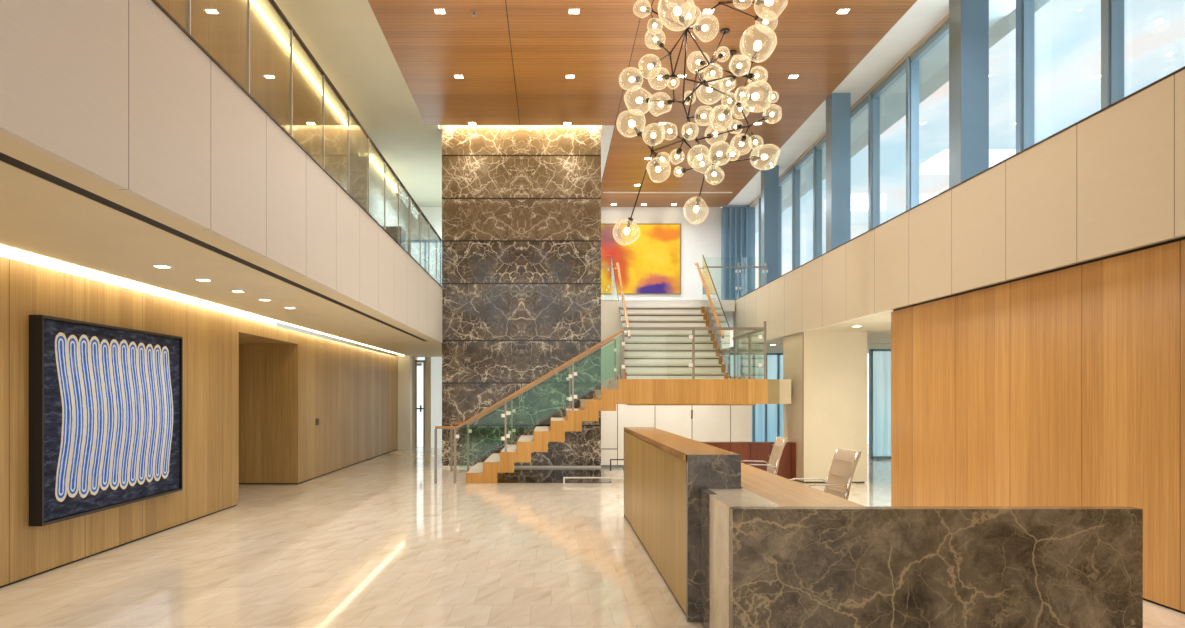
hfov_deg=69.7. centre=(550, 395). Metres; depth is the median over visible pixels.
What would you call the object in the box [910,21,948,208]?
window
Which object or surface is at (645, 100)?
socket
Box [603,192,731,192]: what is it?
ceiling vent
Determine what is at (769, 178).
wall column
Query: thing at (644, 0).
trim
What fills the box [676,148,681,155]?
socket
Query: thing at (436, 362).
wall
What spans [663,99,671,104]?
socket
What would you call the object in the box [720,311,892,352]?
ceiling
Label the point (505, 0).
trim
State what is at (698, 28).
socket
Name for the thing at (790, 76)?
recessed light
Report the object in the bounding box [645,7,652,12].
socket
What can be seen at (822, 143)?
window
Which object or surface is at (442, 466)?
baseboard
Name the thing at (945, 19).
trim
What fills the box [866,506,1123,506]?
countertop
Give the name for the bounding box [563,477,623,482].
guard rail
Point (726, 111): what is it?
socket
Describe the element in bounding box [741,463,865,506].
countertop
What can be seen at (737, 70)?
socket
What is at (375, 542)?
floor
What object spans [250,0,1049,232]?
ceiling
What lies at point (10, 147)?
trim
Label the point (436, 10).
recessed light
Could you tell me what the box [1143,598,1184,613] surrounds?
baseboard
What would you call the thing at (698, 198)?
socket
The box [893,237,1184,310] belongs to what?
trim
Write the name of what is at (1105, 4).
trim
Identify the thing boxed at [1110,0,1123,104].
window
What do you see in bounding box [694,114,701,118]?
socket
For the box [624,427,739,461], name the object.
countertop
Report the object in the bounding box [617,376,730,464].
trim
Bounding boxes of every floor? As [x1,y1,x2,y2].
[0,444,1184,627]
[601,300,734,321]
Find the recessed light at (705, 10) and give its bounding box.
[702,8,714,13]
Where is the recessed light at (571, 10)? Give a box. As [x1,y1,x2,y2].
[568,8,579,13]
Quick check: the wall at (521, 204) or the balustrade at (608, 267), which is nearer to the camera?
the wall at (521, 204)
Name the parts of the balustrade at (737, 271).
handrail, baluster post, baluster post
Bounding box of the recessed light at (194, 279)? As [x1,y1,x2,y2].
[194,279,212,280]
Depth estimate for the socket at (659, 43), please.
11.57 m
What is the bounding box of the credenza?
[702,442,795,478]
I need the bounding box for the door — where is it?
[415,360,424,446]
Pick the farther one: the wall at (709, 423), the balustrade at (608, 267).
the balustrade at (608, 267)
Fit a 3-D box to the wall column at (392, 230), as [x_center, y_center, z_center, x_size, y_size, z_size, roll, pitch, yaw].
[-3.715,-3.055,19.900,0.530,1.690,0.600,0,0,0]
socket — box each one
[627,217,632,227]
[633,126,641,136]
[635,76,641,81]
[641,98,650,102]
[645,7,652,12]
[650,138,655,144]
[654,152,661,158]
[656,40,663,47]
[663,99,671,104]
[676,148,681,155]
[679,14,684,22]
[683,133,688,139]
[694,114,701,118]
[695,25,701,30]
[696,196,701,205]
[723,108,729,115]
[734,68,739,74]
[750,50,756,62]
[751,155,761,160]
[754,0,764,4]
[754,15,763,21]
[762,114,769,120]
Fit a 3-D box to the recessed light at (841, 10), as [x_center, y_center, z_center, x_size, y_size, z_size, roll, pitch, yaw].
[4.180,-5.496,12.160,0.160,0.008,0.160,0,0,0]
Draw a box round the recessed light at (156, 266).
[151,265,172,267]
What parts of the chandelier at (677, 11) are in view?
glass globe, bulb, glass globe, bulb, glass globe, arm, arm, glass globe, glass globe, glass globe, bulb, branch frame, arm, bulb, glass globe, suspension rod, glass globe, glass globe, arm, suspension rod, arm, arm, bulb, glass globe, bulb, glass globe, glass globe, bulb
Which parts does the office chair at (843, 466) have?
armrest, armrest, backrest, frame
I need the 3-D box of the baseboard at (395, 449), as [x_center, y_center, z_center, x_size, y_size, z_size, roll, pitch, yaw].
[-5.595,1.490,10.340,2.610,0.020,26.680,0,0,0]
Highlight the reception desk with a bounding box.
[624,427,1142,627]
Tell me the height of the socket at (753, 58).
0.148 m
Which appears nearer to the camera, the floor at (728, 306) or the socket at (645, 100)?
the socket at (645, 100)
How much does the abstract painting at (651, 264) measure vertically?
2.057 m
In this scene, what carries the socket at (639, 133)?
attached to the chandelier at (677, 11)
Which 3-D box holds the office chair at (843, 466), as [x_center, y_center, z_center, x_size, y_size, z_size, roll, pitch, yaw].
[2.461,1.000,7.936,0.681,0.998,0.610,0,0,-1]
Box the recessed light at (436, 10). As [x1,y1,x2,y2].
[433,8,445,13]
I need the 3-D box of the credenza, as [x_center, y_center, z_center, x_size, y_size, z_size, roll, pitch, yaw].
[3.112,1.166,15.150,2.425,0.668,0.300,0,0,0]
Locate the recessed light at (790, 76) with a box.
[788,75,798,78]
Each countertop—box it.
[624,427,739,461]
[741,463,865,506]
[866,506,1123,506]
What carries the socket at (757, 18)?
attached to the chandelier at (677, 11)
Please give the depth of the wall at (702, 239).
24.80 m
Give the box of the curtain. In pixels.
[721,207,754,299]
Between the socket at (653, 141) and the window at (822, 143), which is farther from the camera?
the window at (822, 143)
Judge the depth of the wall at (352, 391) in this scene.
15.15 m
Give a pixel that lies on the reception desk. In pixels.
(737, 544)
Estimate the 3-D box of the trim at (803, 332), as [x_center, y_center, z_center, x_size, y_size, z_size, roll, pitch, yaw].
[4.331,0.200,14.598,0.010,2.600,0.008,0,0,0]
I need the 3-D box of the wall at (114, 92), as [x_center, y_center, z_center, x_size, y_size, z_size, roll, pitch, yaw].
[-2.263,-1.650,7.250,0.054,1.120,20.500,0,0,0]
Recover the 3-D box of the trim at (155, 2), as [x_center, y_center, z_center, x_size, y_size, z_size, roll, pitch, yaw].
[-2.244,-2.217,7.250,0.037,0.015,20.500,0,0,0]
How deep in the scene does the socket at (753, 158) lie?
11.32 m
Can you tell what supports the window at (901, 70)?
attached to the trim at (1105, 4)
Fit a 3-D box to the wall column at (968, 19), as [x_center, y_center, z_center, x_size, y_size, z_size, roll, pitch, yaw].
[5.275,-3.855,10.735,0.350,3.290,0.330,0,0,0]
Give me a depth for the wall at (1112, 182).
7.82 m
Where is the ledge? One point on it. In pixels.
(729, 317)
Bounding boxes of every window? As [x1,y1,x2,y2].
[409,240,441,285]
[720,353,782,441]
[779,169,791,276]
[794,149,812,268]
[816,137,825,256]
[851,97,867,121]
[869,349,890,458]
[872,61,905,227]
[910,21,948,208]
[1023,0,1033,149]
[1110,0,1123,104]
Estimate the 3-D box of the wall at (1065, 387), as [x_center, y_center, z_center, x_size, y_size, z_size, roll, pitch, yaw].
[4.415,0.207,3.910,0.170,2.545,13.820,0,0,0]
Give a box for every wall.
[0,0,441,342]
[0,257,238,585]
[156,0,408,252]
[239,317,297,343]
[239,332,397,482]
[277,207,720,356]
[397,354,411,448]
[412,357,441,446]
[442,125,600,465]
[601,301,750,464]
[733,69,1184,348]
[783,331,866,481]
[891,240,1184,611]
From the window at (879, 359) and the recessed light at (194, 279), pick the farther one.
the window at (879, 359)
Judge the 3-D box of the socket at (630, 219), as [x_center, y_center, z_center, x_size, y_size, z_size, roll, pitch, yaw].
[1.044,-2.284,11.243,0.090,0.143,0.070,0,0,0]
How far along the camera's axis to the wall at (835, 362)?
14.60 m
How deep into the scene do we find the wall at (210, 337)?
8.26 m
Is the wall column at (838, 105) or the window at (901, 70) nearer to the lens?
the window at (901, 70)
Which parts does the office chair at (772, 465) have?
armrest, armrest, backrest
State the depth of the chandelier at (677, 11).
11.60 m
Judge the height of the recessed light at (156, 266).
0.008 m
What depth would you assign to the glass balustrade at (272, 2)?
8.44 m
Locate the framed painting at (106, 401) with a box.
[29,315,182,525]
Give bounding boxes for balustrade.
[188,0,441,280]
[601,266,610,287]
[703,263,767,298]
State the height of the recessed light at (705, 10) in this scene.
0.008 m
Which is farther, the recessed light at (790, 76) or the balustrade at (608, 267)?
the balustrade at (608, 267)
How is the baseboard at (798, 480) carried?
attached to the wall at (835, 362)
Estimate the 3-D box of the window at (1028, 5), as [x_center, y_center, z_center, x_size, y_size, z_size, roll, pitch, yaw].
[5.825,-3.820,9.618,0.130,3.220,1.523,0,0,0]
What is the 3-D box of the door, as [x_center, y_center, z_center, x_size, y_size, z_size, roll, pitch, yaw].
[-3.784,0.240,24.580,0.275,2.520,0.160,0,0,0]
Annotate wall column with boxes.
[382,226,405,249]
[761,166,778,285]
[826,93,850,251]
[949,0,988,187]
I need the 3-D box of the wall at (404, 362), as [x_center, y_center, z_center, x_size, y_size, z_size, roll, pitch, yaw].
[-4.110,0.175,23.850,0.380,2.650,0.300,0,0,0]
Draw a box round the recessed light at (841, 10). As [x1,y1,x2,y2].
[836,8,850,13]
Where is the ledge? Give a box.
[710,312,732,326]
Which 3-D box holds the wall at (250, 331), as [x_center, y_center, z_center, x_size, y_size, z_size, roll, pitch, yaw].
[-5.635,-0.973,12.985,2.730,0.205,2.730,0,0,0]
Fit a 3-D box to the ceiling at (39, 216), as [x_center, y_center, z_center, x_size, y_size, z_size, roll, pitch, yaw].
[-3.265,-1.238,10.900,2.010,0.245,27.800,0,0,0]
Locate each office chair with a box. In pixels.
[741,436,786,474]
[790,448,861,499]
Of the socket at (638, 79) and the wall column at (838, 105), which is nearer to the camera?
the socket at (638, 79)
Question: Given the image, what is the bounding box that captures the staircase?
[434,255,790,482]
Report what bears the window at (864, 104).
attached to the trim at (1105, 4)
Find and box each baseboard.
[0,449,396,587]
[442,466,600,467]
[798,480,864,482]
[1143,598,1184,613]
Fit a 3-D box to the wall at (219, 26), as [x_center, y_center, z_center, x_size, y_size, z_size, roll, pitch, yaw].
[-5.175,-3.855,10.900,2.050,3.290,27.800,0,0,0]
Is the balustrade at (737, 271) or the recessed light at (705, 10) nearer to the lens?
the recessed light at (705, 10)
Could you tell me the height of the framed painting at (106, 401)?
1.730 m
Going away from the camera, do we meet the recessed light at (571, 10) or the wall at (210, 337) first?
the wall at (210, 337)
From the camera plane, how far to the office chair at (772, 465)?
10.02 m
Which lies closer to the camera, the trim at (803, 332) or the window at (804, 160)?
the trim at (803, 332)
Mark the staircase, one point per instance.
(668, 355)
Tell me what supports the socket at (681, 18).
attached to the chandelier at (677, 11)
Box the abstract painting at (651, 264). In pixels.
[601,224,680,294]
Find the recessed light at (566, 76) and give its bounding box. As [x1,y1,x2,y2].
[565,75,574,78]
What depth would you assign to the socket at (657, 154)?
11.14 m
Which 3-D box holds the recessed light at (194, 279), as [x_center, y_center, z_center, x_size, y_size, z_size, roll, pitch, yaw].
[-3.340,-1.111,8.170,0.130,0.008,0.130,0,0,0]
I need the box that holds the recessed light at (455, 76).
[454,75,463,78]
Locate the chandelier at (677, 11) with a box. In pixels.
[613,0,787,244]
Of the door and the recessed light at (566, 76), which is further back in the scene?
the door
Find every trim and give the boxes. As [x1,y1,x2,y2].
[0,133,437,341]
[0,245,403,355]
[151,0,442,287]
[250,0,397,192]
[505,0,519,123]
[601,0,644,182]
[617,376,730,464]
[736,66,1184,299]
[748,13,948,206]
[759,0,1109,286]
[803,332,803,482]
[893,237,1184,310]
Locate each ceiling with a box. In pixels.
[0,152,441,356]
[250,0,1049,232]
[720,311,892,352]
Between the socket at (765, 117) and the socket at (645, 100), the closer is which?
the socket at (765, 117)
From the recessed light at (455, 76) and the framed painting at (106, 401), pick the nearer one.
the framed painting at (106, 401)
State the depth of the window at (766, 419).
22.10 m
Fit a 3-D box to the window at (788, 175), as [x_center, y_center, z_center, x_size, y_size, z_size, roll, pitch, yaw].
[5.825,-3.820,20.980,0.130,3.220,1.523,0,0,0]
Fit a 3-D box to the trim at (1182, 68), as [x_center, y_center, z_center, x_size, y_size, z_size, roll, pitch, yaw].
[4.353,-2.219,8.500,0.134,0.018,23.000,0,0,0]
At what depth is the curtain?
24.55 m

